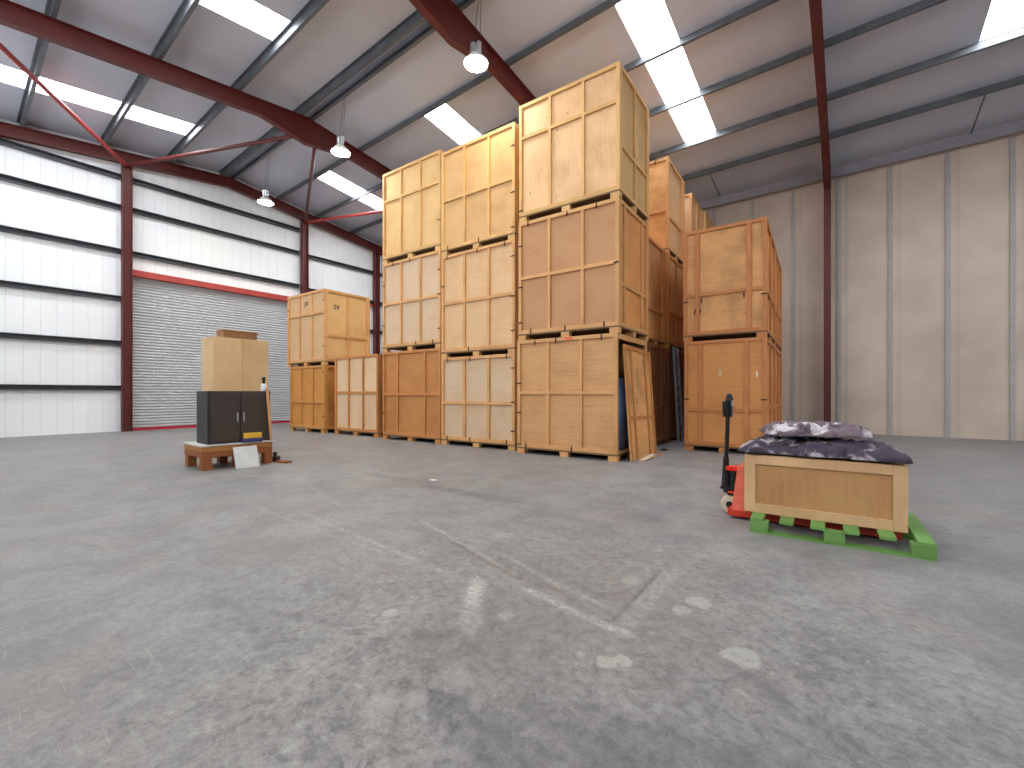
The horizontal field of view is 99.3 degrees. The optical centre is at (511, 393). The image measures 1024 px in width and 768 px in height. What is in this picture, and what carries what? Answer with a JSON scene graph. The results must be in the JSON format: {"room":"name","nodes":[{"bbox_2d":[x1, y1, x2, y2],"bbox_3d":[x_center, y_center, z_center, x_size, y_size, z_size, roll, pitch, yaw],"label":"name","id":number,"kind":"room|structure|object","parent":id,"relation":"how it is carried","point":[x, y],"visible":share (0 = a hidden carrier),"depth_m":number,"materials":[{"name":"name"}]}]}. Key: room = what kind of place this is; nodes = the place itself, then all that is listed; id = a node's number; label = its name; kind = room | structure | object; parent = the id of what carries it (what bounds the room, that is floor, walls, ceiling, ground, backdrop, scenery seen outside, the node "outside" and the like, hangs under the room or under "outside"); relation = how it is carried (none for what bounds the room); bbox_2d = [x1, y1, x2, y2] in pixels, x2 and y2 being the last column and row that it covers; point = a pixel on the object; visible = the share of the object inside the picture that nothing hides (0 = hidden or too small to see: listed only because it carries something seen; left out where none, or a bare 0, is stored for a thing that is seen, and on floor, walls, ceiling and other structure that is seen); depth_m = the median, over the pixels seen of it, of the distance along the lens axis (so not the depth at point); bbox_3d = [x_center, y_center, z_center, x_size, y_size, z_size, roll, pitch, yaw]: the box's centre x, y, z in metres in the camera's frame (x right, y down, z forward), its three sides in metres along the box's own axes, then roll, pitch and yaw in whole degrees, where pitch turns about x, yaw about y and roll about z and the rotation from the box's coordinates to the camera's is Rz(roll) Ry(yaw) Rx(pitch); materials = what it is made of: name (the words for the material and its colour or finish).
{"room":"warehouse interior","nodes":[
{"label":"warehouse interior","id":0,"kind":"room"},
{"bbox_2d":[0,118,398,437],"bbox_3d":[-10.855,-3.537,16.488,0.080,9.520,20.920,0,0,38],"label":"wall","id":1,"kind":"structure","parent":0,"point":[23,259],"depth_m":13.55,"materials":[{"name":"white metal"}]},
{"bbox_2d":[133,269,288,301],"bbox_3d":[-10.748,-3.937,16.380,0.220,0.200,5.600,0,0,38],"label":"trim","id":2,"kind":"structure","parent":1,"relation":"attached to","point":[136,273],"depth_m":15.78,"materials":[{"name":"red metal"}]},
{"bbox_2d":[133,277,296,430],"bbox_3d":[-10.839,-1.307,16.451,0.090,5.060,5.400,0,0,38],"label":"door","id":3,"kind":"structure","parent":1,"relation":"in","point":[171,321],"depth_m":15.41,"materials":[{"name":"grey metal"}]},
{"bbox_2d":[0,423,1023,767],"bbox_3d":[1.307,1.323,7.122,30.620,0.200,20.920,0,0,38],"label":"floor","id":4,"kind":"structure","parent":0,"point":[340,604],"depth_m":2.43,"materials":[{"name":"concrete"}]},
{"bbox_2d":[121,163,132,431],"bbox_3d":[-12.415,-3.083,14.029,0.228,8.612,0.250,0,0,38],"label":"column","id":5,"kind":"structure","parent":4,"relation":"on","point":[126,172],"depth_m":14.02,"materials":[{"name":"red metal"}]},
{"bbox_2d":[0,138,299,231],"bbox_3d":[-13.115,-6.977,13.381,0.120,0.160,13.240,0,0,38],"label":"rail","id":6,"kind":"object","parent":5,"relation":"attached to","point":[4,142],"visible":1,"depth_m":14.42,"materials":[{"name":"metal"}]},
{"bbox_2d":[0,121,382,255],"bbox_3d":[-10.649,-3.437,16.329,0.170,9.320,20.320,0,0,38],"label":"roof beam","id":7,"kind":"structure","parent":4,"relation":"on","point":[7,130],"depth_m":14.82,"materials":[{"name":"red metal"}]},
{"bbox_2d":[0,43,126,166],"bbox_3d":[-11.225,-7.207,10.853,0.108,0.368,6.668,0,0,-21],"label":"brace","id":8,"kind":"object","parent":7,"relation":"attached to","point":[3,48],"visible":1,"depth_m":10.59,"materials":[{"name":"red metal"}]},
{"bbox_2d":[126,135,291,166],"bbox_3d":[-9.367,-7.367,13.265,6.202,0.168,0.108,0,0,14],"label":"brace","id":9,"kind":"object","parent":7,"relation":"attached to","point":[285,137],"visible":1,"depth_m":13.16,"materials":[{"name":"red metal"}]},
{"bbox_2d":[304,148,316,222],"bbox_3d":[-7.384,-7.367,15.840,0.108,0.167,6.235,0,0,-28],"label":"brace","id":10,"kind":"object","parent":7,"relation":"attached to","point":[313,149],"visible":0.92,"depth_m":15.12,"materials":[{"name":"red metal"}]},
{"bbox_2d":[306,210,382,222],"bbox_3d":[-6.008,-7.267,17.627,5.951,0.247,0.107,0,0,20],"label":"brace","id":11,"kind":"object","parent":7,"relation":"attached to","point":[378,211],"visible":0.6,"depth_m":17.89,"materials":[{"name":"red metal"}]},
{"bbox_2d":[0,0,391,179],"bbox_3d":[-6.053,-3.437,12.790,0.170,9.320,20.320,0,0,38],"label":"roof beam","id":12,"kind":"structure","parent":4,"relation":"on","point":[301,128],"depth_m":10.26,"materials":[{"name":"red metal"}]},
{"bbox_2d":[183,440,273,470],"bbox_3d":[-4.869,1.020,7.498,0.855,0.405,1.100,0,0,38],"label":"crate","id":13,"kind":"object","parent":4,"relation":"on","point":[193,450],"visible":0.75,"depth_m":7.16,"materials":[{"name":"brown wood"}]},
{"bbox_2d":[197,391,269,444],"bbox_3d":[-4.737,0.388,7.441,0.535,0.860,0.950,0,0,38],"label":"base cabinet","id":14,"kind":"object","parent":13,"relation":"on","point":[223,417],"visible":0.94,"depth_m":7.17,"materials":[{"name":"wood"}]},
{"bbox_2d":[261,377,266,390],"bbox_3d":[-4.404,-0.168,7.721,0.090,0.250,0.090,0,0,38],"label":"spray bottle","id":15,"kind":"object","parent":14,"relation":"on","point":[263,385],"visible":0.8,"depth_m":7.69,"materials":[{"name":"white plastic"}]},
{"bbox_2d":[241,437,262,442],"bbox_3d":[-4.396,0.785,7.374,0.065,0.064,0.340,0,0,38],"label":"folded cloth","id":16,"kind":"object","parent":13,"relation":"on","point":[260,438],"visible":1,"depth_m":7.34,"materials":[{"name":"blue fabric"}]},
{"bbox_2d":[243,432,261,438],"bbox_3d":[-4.398,0.708,7.376,0.060,0.090,0.280,0,0,38],"label":"box","id":17,"kind":"object","parent":16,"relation":"on","point":[254,434],"visible":1,"depth_m":7.35,"materials":[{"name":"yellow cardboard"}]},
{"bbox_2d":[266,389,272,439],"bbox_3d":[-4.241,0.370,7.601,0.020,0.900,0.110,0,0,38],"label":"timber lath","id":18,"kind":"object","parent":13,"relation":"on","point":[267,390],"visible":1,"depth_m":7.60,"materials":[{"name":"beige wood"}]},
{"bbox_2d":[202,336,267,457],"bbox_3d":[-5.586,0.068,8.808,0.600,2.310,1.000,0,0,38],"label":"tall cabinet","id":19,"kind":"object","parent":4,"relation":"on","point":[228,364],"visible":0.44,"depth_m":8.53,"materials":[{"name":"beige wood"}]},
{"bbox_2d":[216,329,257,339],"bbox_3d":[-5.516,-1.165,8.742,0.372,0.155,0.622,0,0,38],"label":"carton","id":20,"kind":"object","parent":19,"relation":"on","point":[223,332],"visible":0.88,"depth_m":8.59,"materials":[{"name":"brown cardboard"}]},
{"bbox_2d":[233,445,259,468],"bbox_3d":[-4.416,1.053,7.238,0.150,0.340,0.360,0,0,38],"label":"board","id":21,"kind":"object","parent":4,"relation":"on","point":[244,456],"visible":1,"depth_m":7.23,"materials":[{"name":"white"}]},
{"bbox_2d":[272,452,279,461],"bbox_3d":[-4.247,1.138,7.821,0.130,0.170,0.100,0,0,9],"label":"wood block","id":22,"kind":"object","parent":4,"relation":"on","point":[275,457],"visible":0.81,"depth_m":7.78,"materials":[{"name":"brown wood"}]},
{"bbox_2d":[275,460,291,463],"bbox_3d":[-4.043,1.208,7.696,0.260,0.030,0.120,0,0,18],"label":"wood offcut","id":23,"kind":"object","parent":4,"relation":"on","point":[278,461],"visible":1,"depth_m":7.65,"materials":[{"name":"brown wood"}]},
{"bbox_2d":[300,219,308,365],"bbox_3d":[-8.876,-3.083,18.624,0.228,8.612,0.250,0,0,38],"label":"column","id":24,"kind":"structure","parent":4,"relation":"on","point":[304,227],"depth_m":18.62,"materials":[{"name":"red metal"}]},
{"bbox_2d":[290,365,346,432],"bbox_3d":[-6.100,0.173,14.596,2.008,2.100,1.669,0,0,35],"label":"crate","id":25,"kind":"object","parent":4,"relation":"on","point":[312,388],"visible":0.58,"depth_m":13.73,"materials":[{"name":"brown wood"}]},
{"bbox_2d":[287,288,369,366],"bbox_3d":[-6.161,-2.052,14.638,2.170,2.350,1.669,0,0,35],"label":"crate","id":26,"kind":"object","parent":25,"relation":"on","point":[324,324],"visible":0.91,"depth_m":13.99,"materials":[{"name":"beige wood"}]},
{"bbox_2d":[335,354,382,436],"bbox_3d":[-4.089,0.058,13.361,2.058,2.330,1.660,0,0,35],"label":"crate","id":27,"kind":"object","parent":4,"relation":"on","point":[358,378],"visible":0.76,"depth_m":12.64,"materials":[{"name":"brown wood"}]},
{"bbox_2d":[373,251,379,353],"bbox_3d":[-6.686,-2.868,21.468,0.228,8.181,0.250,0,0,38],"label":"column","id":28,"kind":"structure","parent":4,"relation":"on","point":[376,256],"depth_m":21.47,"materials":[{"name":"red metal"}]},
{"bbox_2d":[309,254,382,276],"bbox_3d":[-6.659,-5.957,21.764,0.120,0.160,7.440,0,0,38],"label":"rail","id":29,"kind":"object","parent":28,"relation":"attached to","point":[312,257],"visible":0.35,"depth_m":20.17,"materials":[{"name":"metal"}]},
{"bbox_2d":[309,288,382,305],"bbox_3d":[-6.659,-4.497,21.764,0.120,0.160,7.440,0,0,38],"label":"rail","id":30,"kind":"object","parent":28,"relation":"attached to","point":[310,289],"visible":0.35,"depth_m":21.36,"materials":[{"name":"metal"}]},
{"bbox_2d":[382,348,462,443],"bbox_3d":[-2.140,0.059,11.804,2.160,2.329,1.669,0,0,35],"label":"crate","id":31,"kind":"object","parent":4,"relation":"on","point":[411,378],"visible":0.7,"depth_m":11.11,"materials":[{"name":"brown wood"}]},
{"bbox_2d":[382,249,440,351],"bbox_3d":[-2.138,-2.293,11.803,2.165,2.375,1.669,0,0,35],"label":"crate","id":32,"kind":"object","parent":31,"relation":"on","point":[411,286],"visible":0.56,"depth_m":11.13,"materials":[{"name":"brown wood"}]},
{"bbox_2d":[383,149,443,263],"bbox_3d":[-2.136,-4.691,11.801,2.160,2.420,1.669,0,0,35],"label":"crate","id":33,"kind":"object","parent":32,"relation":"on","point":[411,191],"visible":0.54,"depth_m":11.13,"materials":[{"name":"plywood"},{"name":"wood"}]},
{"bbox_2d":[409,0,536,104],"bbox_3d":[-1.252,-3.437,9.093,0.170,9.320,20.320,0,0,38],"label":"frame","id":34,"kind":"object","parent":4,"relation":"on","point":[444,16],"visible":0.34,"depth_m":9.36,"materials":[{"name":"red metal"}]},
{"bbox_2d":[441,353,516,450],"bbox_3d":[-0.348,0.184,10.547,2.155,2.078,1.669,0,0,35],"label":"crate","id":35,"kind":"object","parent":4,"relation":"on","point":[479,393],"visible":0.77,"depth_m":9.87,"materials":[{"name":"brown wood"}]},
{"bbox_2d":[441,238,533,357],"bbox_3d":[-0.350,-2.079,10.549,2.160,2.447,1.669,0,0,35],"label":"crate","id":36,"kind":"object","parent":35,"relation":"on","point":[479,286],"visible":0.59,"depth_m":9.84,"materials":[{"name":"brown wood"}]},
{"bbox_2d":[441,122,518,255],"bbox_3d":[-0.348,-4.544,10.547,2.155,2.484,1.669,0,0,35],"label":"crate","id":37,"kind":"object","parent":36,"relation":"on","point":[480,175],"visible":0.55,"depth_m":9.83,"materials":[{"name":"beige wood"}]},
{"bbox_2d":[517,333,646,461],"bbox_3d":[1.462,0.069,9.046,2.165,2.309,1.669,0,0,35],"label":"crate","id":38,"kind":"object","parent":4,"relation":"on","point":[567,387],"visible":0.89,"depth_m":8.35,"materials":[{"name":"brown wood"}]},
{"bbox_2d":[518,196,648,341],"bbox_3d":[1.489,-2.295,9.027,2.170,2.418,1.669,0,0,35],"label":"crate","id":39,"kind":"object","parent":38,"relation":"on","point":[583,270],"visible":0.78,"depth_m":8.37,"materials":[{"name":"brown wood"}]},
{"bbox_2d":[519,61,648,225],"bbox_3d":[1.500,-4.707,9.020,2.165,2.406,1.669,0,0,35],"label":"crate","id":40,"kind":"object","parent":39,"relation":"on","point":[584,141],"visible":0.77,"depth_m":8.34,"materials":[{"name":"plywood"},{"name":"softwood timber"}]},
{"bbox_2d":[618,376,628,450],"bbox_3d":[2.021,0.381,8.330,0.320,1.420,0.840,0,0,35],"label":"mattress","id":41,"kind":"object","parent":38,"relation":"on","point":[623,438],"visible":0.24,"depth_m":8.11,"materials":[{"name":"blue fabric"}]},
{"bbox_2d":[622,344,656,461],"bbox_3d":[2.495,0.178,8.428,0.196,2.157,1.524,0,0,35],"label":"panel","id":42,"kind":"object","parent":4,"relation":"on","point":[637,362],"visible":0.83,"depth_m":8.36,"materials":[{"name":"brown wood"}]},
{"bbox_2d":[640,454,654,460],"bbox_3d":[2.535,1.190,8.141,0.140,0.066,0.580,0,0,35],"label":"scrap","id":43,"kind":"object","parent":4,"relation":"on","point":[650,455],"visible":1,"depth_m":8.11,"materials":[{"name":"beige wood"}]},
{"bbox_2d":[647,343,666,444],"bbox_3d":[2.421,0.058,10.621,2.175,2.330,1.669,0,0,35],"label":"crate","id":44,"kind":"object","parent":4,"relation":"on","point":[657,353],"visible":0.24,"depth_m":10.36,"materials":[{"name":"brown wood"}]},
{"bbox_2d":[637,236,666,347],"bbox_3d":[2.421,-2.292,10.621,2.175,2.370,1.669,0,0,35],"label":"crate","id":45,"kind":"object","parent":44,"relation":"on","point":[657,254],"visible":0.19,"depth_m":10.21,"materials":[{"name":"brown wood"}]},
{"bbox_2d":[666,348,683,442],"bbox_3d":[3.449,0.048,12.086,2.175,2.350,1.609,0,0,35],"label":"crate","id":46,"kind":"object","parent":4,"relation":"on","point":[671,429],"visible":0.22,"depth_m":11.29,"materials":[{"name":"brown wood"}]},
{"bbox_2d":[657,253,683,352],"bbox_3d":[3.449,-2.312,12.086,2.175,2.370,1.609,0,0,35],"label":"crate","id":47,"kind":"object","parent":46,"relation":"on","point":[674,269],"visible":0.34,"depth_m":11.44,"materials":[{"name":"brown wood"}]},
{"bbox_2d":[649,156,683,265],"bbox_3d":[3.449,-4.697,12.086,2.175,2.400,1.609,0,0,35],"label":"crate","id":48,"kind":"object","parent":47,"relation":"on","point":[666,185],"visible":0.28,"depth_m":11.06,"materials":[{"name":"brown wood"}]},
{"bbox_2d":[672,347,683,441],"bbox_3d":[4.241,0.023,11.121,0.194,2.404,0.444,0,0,35],"label":"ladder","id":49,"kind":"object","parent":4,"relation":"on","point":[673,348],"visible":1,"depth_m":11.01,"materials":[{"name":"metal"}]},
{"bbox_2d":[684,337,775,452],"bbox_3d":[4.983,0.053,9.863,1.560,2.340,2.169,0,0,35],"label":"crate","id":50,"kind":"object","parent":4,"relation":"on","point":[743,368],"visible":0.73,"depth_m":9.05,"materials":[{"name":"brown wood"}]},
{"bbox_2d":[683,216,775,345],"bbox_3d":[4.974,-2.297,9.867,1.580,2.360,2.171,0,0,35],"label":"crate","id":51,"kind":"object","parent":50,"relation":"on","point":[729,270],"visible":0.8,"depth_m":9.03,"materials":[{"name":"brown wood"}]},
{"bbox_2d":[776,348,781,421],"bbox_3d":[6.279,0.053,11.714,1.555,2.340,2.169,0,0,35],"label":"crate","id":52,"kind":"object","parent":4,"relation":"on","point":[778,353],"visible":0.15,"depth_m":11.27,"materials":[{"name":"brown wood"}]},
{"bbox_2d":[776,251,781,352],"bbox_3d":[6.279,-2.287,11.714,1.555,2.340,2.169,0,0,35],"label":"crate","id":53,"kind":"object","parent":52,"relation":"on","point":[778,266],"visible":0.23,"depth_m":11.27,"materials":[{"name":"brown wood"}]},
{"bbox_2d":[720,393,901,539],"bbox_3d":[2.762,0.611,4.160,1.390,1.224,0.550,0,0,36],"label":"truck","id":54,"kind":"object","parent":4,"relation":"on","point":[732,503],"visible":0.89,"depth_m":4.29,"materials":[{"name":"red paint"}]},
{"bbox_2d":[750,512,936,561],"bbox_3d":[2.886,1.159,3.912,1.200,0.128,1.000,0,0,36],"label":"pallet","id":55,"kind":"object","parent":54,"relation":"on","point":[923,547],"visible":0.52,"depth_m":3.50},
{"bbox_2d":[744,453,907,532],"bbox_3d":[2.861,0.830,4.051,1.140,0.530,0.780,0,0,36],"label":"wooden box","id":56,"kind":"object","parent":55,"relation":"on","point":[867,494],"visible":0.77,"depth_m":3.70,"materials":[{"name":"beige wood"}]},
{"bbox_2d":[737,434,912,463],"bbox_3d":[2.846,0.474,4.061,1.248,0.160,0.931,0,0,35],"label":"blanket","id":57,"kind":"object","parent":56,"relation":"on","point":[820,447],"visible":0.98,"depth_m":3.74,"materials":[{"name":"grey fabric"}]},
{"bbox_2d":[759,420,874,438],"bbox_3d":[2.792,0.321,4.053,0.820,0.134,0.634,0,0,20],"label":"blanket","id":58,"kind":"object","parent":57,"relation":"on","point":[845,430],"visible":1,"depth_m":3.85,"materials":[{"name":"grey fabric"}]},
{"bbox_2d":[809,0,830,421],"bbox_3d":[3.549,-3.437,5.395,0.170,9.320,20.320,0,0,38],"label":"frame","id":59,"kind":"object","parent":4,"relation":"on","point":[815,6],"visible":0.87,"depth_m":12.55,"materials":[{"name":"red metal"}]},
{"bbox_2d":[219,10,425,175],"bbox_3d":[1.188,-8.173,6.967,30.620,0.200,0.140,0,0,38],"label":"purlin","id":60,"kind":"structure","parent":59,"relation":"on","point":[415,19],"depth_m":11.16,"materials":[{"name":"metal"}]},
{"bbox_2d":[232,0,476,179],"bbox_3d":[1.426,-8.173,7.276,30.620,0.200,0.140,0,0,38],"label":"purlin","id":61,"kind":"structure","parent":59,"relation":"on","point":[464,4],"depth_m":11.28,"materials":[{"name":"metal"}]},
{"bbox_2d":[257,154,273,205],"bbox_3d":[-8.235,-7.214,14.546,0.510,1.744,0.510,0,0,38],"label":"lamp","id":62,"kind":"object","parent":61,"relation":"hanging from","point":[264,200],"visible":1,"depth_m":14.50,"materials":[{"name":"white metal"}]},
{"bbox_2d":[331,97,350,157],"bbox_3d":[-4.630,-7.284,11.770,0.510,1.604,0.510,0,0,38],"label":"lamp","id":63,"kind":"object","parent":61,"relation":"hanging from","point":[339,150],"visible":1,"depth_m":11.71,"materials":[{"name":"white metal"}]},
{"bbox_2d":[463,0,488,73],"bbox_3d":[-0.724,-7.344,8.762,0.510,1.484,0.510,0,0,38],"label":"lamp","id":64,"kind":"object","parent":61,"relation":"hanging from","point":[475,62],"visible":1,"depth_m":8.74,"materials":[{"name":"white"}]},
{"bbox_2d":[276,0,622,199],"bbox_3d":[2.420,-7.977,8.568,30.620,0.200,0.140,0,0,38],"label":"purlin","id":65,"kind":"structure","parent":59,"relation":"on","point":[607,4],"depth_m":11.19,"materials":[{"name":"metal"}]},
{"bbox_2d":[315,0,779,217],"bbox_3d":[3.433,-7.778,9.883,30.620,0.200,0.140,0,0,38],"label":"purlin","id":66,"kind":"structure","parent":59,"relation":"on","point":[756,6],"depth_m":9.68,"materials":[{"name":"metal"}]},
{"bbox_2d":[350,0,947,233],"bbox_3d":[4.464,-7.575,11.222,30.620,0.200,0.140,0,0,38],"label":"purlin","id":67,"kind":"structure","parent":59,"relation":"on","point":[919,6],"depth_m":9.80,"materials":[{"name":"metal"}]},
{"bbox_2d":[698,120,1023,209],"bbox_3d":[7.515,-6.767,15.184,30.620,0.260,0.090,0,0,38],"label":"beam","id":68,"kind":"structure","parent":59,"relation":"attached to","point":[1016,127],"depth_m":12.67,"materials":[{"name":"metal"}]},
{"bbox_3d":[4.777,0.043,13.928,2.175,2.360,1.509,0,0,35],"label":"crate","id":69,"kind":"object","parent":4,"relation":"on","visible":0},
{"bbox_3d":[4.777,-2.317,13.928,2.175,2.360,1.509,0,0,35],"label":"crate","id":70,"kind":"object","parent":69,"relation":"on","visible":0},
{"bbox_2d":[684,193,702,232],"bbox_3d":[4.777,-4.677,13.928,2.175,2.360,1.509,0,0,35],"label":"crate","id":71,"kind":"object","parent":70,"relation":"on","point":[693,213],"visible":0.16,"depth_m":12.84,"materials":[{"name":"brown wood"}]},
{"bbox_3d":[5.742,0.043,15.181,2.175,2.360,1.509,0,0,35],"label":"crate","id":72,"kind":"object","parent":4,"relation":"on","visible":0},
{"bbox_3d":[5.742,-2.317,15.181,2.175,2.360,1.509,0,0,35],"label":"crate","id":73,"kind":"object","parent":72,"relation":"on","visible":0},
{"bbox_2d":[703,211,714,228],"bbox_3d":[5.742,-4.677,15.181,2.175,2.360,1.509,0,0,35],"label":"crate","id":74,"kind":"object","parent":73,"relation":"on","point":[707,222],"visible":0.12,"depth_m":14.27,"materials":[{"name":"brown wood"}]},
{"bbox_2d":[0,0,1023,245],"bbox_3d":[1.307,-7.714,7.122,30.620,1.345,20.920,0,0,38],"label":"ceiling","id":75,"kind":"structure","parent":0,"point":[210,45],"depth_m":10.74,"materials":[{"name":"grey metal"}]},
{"bbox_2d":[16,0,61,126],"bbox_3d":[-1.851,-7.575,3.022,30.620,0.200,0.140,0,0,38],"label":"purlin","id":76,"kind":"structure","parent":75,"relation":"attached to","point":[53,6],"depth_m":10.09,"materials":[{"name":"metal"}]},
{"bbox_2d":[0,64,194,134],"bbox_3d":[-11.414,-7.802,11.320,0.902,0.698,5.110,0,0,38],"label":"window","id":77,"kind":"structure","parent":75,"relation":"attached to","point":[8,75],"depth_m":11.70,"materials":[{"name":"white"}]},
{"bbox_2d":[98,0,200,145],"bbox_3d":[-0.820,-7.778,4.361,30.620,0.200,0.140,0,0,38],"label":"purlin","id":78,"kind":"structure","parent":75,"relation":"attached to","point":[186,9],"depth_m":9.97,"materials":[{"name":"metal"}]},
{"bbox_2d":[199,0,290,40],"bbox_3d":[-6.684,-7.802,7.678,0.882,0.698,5.110,0,0,38],"label":"window","id":79,"kind":"structure","parent":75,"relation":"attached to","point":[252,15],"depth_m":9.26,"materials":[{"name":"white"}]},
{"bbox_2d":[166,0,329,162],"bbox_3d":[0.193,-7.977,5.676,30.620,0.200,0.140,0,0,38],"label":"purlin","id":80,"kind":"structure","parent":75,"relation":"attached to","point":[312,7],"depth_m":10.48,"materials":[{"name":"metal"}]},
{"bbox_2d":[317,171,382,209],"bbox_3d":[-5.482,-7.808,17.891,0.922,0.692,5.060,0,0,38],"label":"window","id":81,"kind":"structure","parent":75,"relation":"attached to","point":[331,178],"depth_m":16.94,"materials":[{"name":"white"}]},
{"bbox_2d":[424,104,480,144],"bbox_3d":[-0.745,-7.808,14.243,0.922,0.692,5.060,0,0,38],"label":"window","id":82,"kind":"structure","parent":75,"relation":"attached to","point":[444,117],"depth_m":12.98,"materials":[{"name":"white"}]},
{"bbox_2d":[614,0,716,141],"bbox_3d":[3.922,-7.808,10.649,0.902,0.692,5.060,0,0,38],"label":"window","id":83,"kind":"structure","parent":75,"relation":"attached to","point":[649,24],"depth_m":10.35,"materials":[{"name":"white"}]},
{"bbox_2d":[381,27,1023,246],"bbox_3d":[5.538,-7.364,12.617,30.620,0.200,0.140,0,0,38],"label":"purlin","id":84,"kind":"structure","parent":75,"relation":"attached to","point":[1018,33],"depth_m":10.43,"materials":[{"name":"metal"}]},
{"bbox_2d":[681,75,1023,180],"bbox_3d":[6.527,-7.170,13.900,30.620,0.200,0.140,0,0,38],"label":"purlin","id":85,"kind":"structure","parent":75,"relation":"attached to","point":[1016,81],"depth_m":11.53,"materials":[{"name":"metal"}]},
{"bbox_2d":[970,95,985,134],"bbox_3d":[11.700,-6.993,10.932,0.032,0.264,1.605,0,0,38],"label":"rod","id":86,"kind":"object","parent":85,"relation":"attached to","point":[984,95],"visible":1,"depth_m":10.90,"materials":[{"name":"metal"}]},
{"bbox_2d":[978,0,1023,41],"bbox_3d":[8.707,-7.808,6.964,0.902,0.692,5.060,0,0,38],"label":"window","id":87,"kind":"structure","parent":75,"relation":"attached to","point":[1001,15],"depth_m":8.74,"materials":[{"name":"white"}]},
{"bbox_2d":[698,120,1023,440],"bbox_3d":[7.713,-2.934,15.441,30.620,8.315,0.080,0,0,38],"label":"wall","id":88,"kind":"structure","parent":0,"point":[979,172],"depth_m":12.51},
{"bbox_2d":[712,137,1015,440],"bbox_3d":[10.138,-2.707,13.492,7.300,7.860,0.050,0,0,38],"label":"ribs","id":89,"kind":"object","parent":88,"relation":"attached to","point":[1012,141],"depth_m":12.04,"materials":[{"name":"beige metal"}]},
{"bbox_3d":[-14.605,-2.868,11.185,0.228,8.181,0.250,0,0,38],"label":"column","id":90,"kind":"structure","parent":0,"visible":0},
{"bbox_2d":[0,280,120,300],"bbox_3d":[-14.829,-3.057,11.155,0.120,0.160,7.620,0,0,38],"label":"rail","id":91,"kind":"object","parent":90,"relation":"attached to","point":[4,283],"visible":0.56,"depth_m":12.93,"materials":[{"name":"metal"}]},
{"bbox_2d":[0,332,120,345],"bbox_3d":[-14.829,-1.617,11.155,0.120,0.160,7.620,0,0,38],"label":"rail","id":92,"kind":"object","parent":90,"relation":"attached to","point":[6,335],"visible":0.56,"depth_m":12.93,"materials":[{"name":"metal"}]},
{"bbox_2d":[0,384,120,390],"bbox_3d":[-14.829,-0.177,11.155,0.120,0.160,7.620,0,0,38],"label":"rail","id":93,"kind":"object","parent":90,"relation":"attached to","point":[2,386],"visible":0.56,"depth_m":12.93,"materials":[{"name":"metal"}]},
{"bbox_2d":[0,173,299,254],"bbox_3d":[-13.115,-5.997,13.381,0.120,0.160,13.240,0,0,38],"label":"rail","id":94,"kind":"object","parent":90,"relation":"attached to","point":[3,177],"visible":1,"depth_m":14.42,"materials":[{"name":"metal"}]},
{"bbox_2d":[0,225,299,288],"bbox_3d":[-13.115,-4.577,13.381,0.120,0.160,13.240,0,0,38],"label":"rail","id":95,"kind":"object","parent":90,"relation":"attached to","point":[3,228],"visible":1,"depth_m":14.45,"materials":[{"name":"metal"}]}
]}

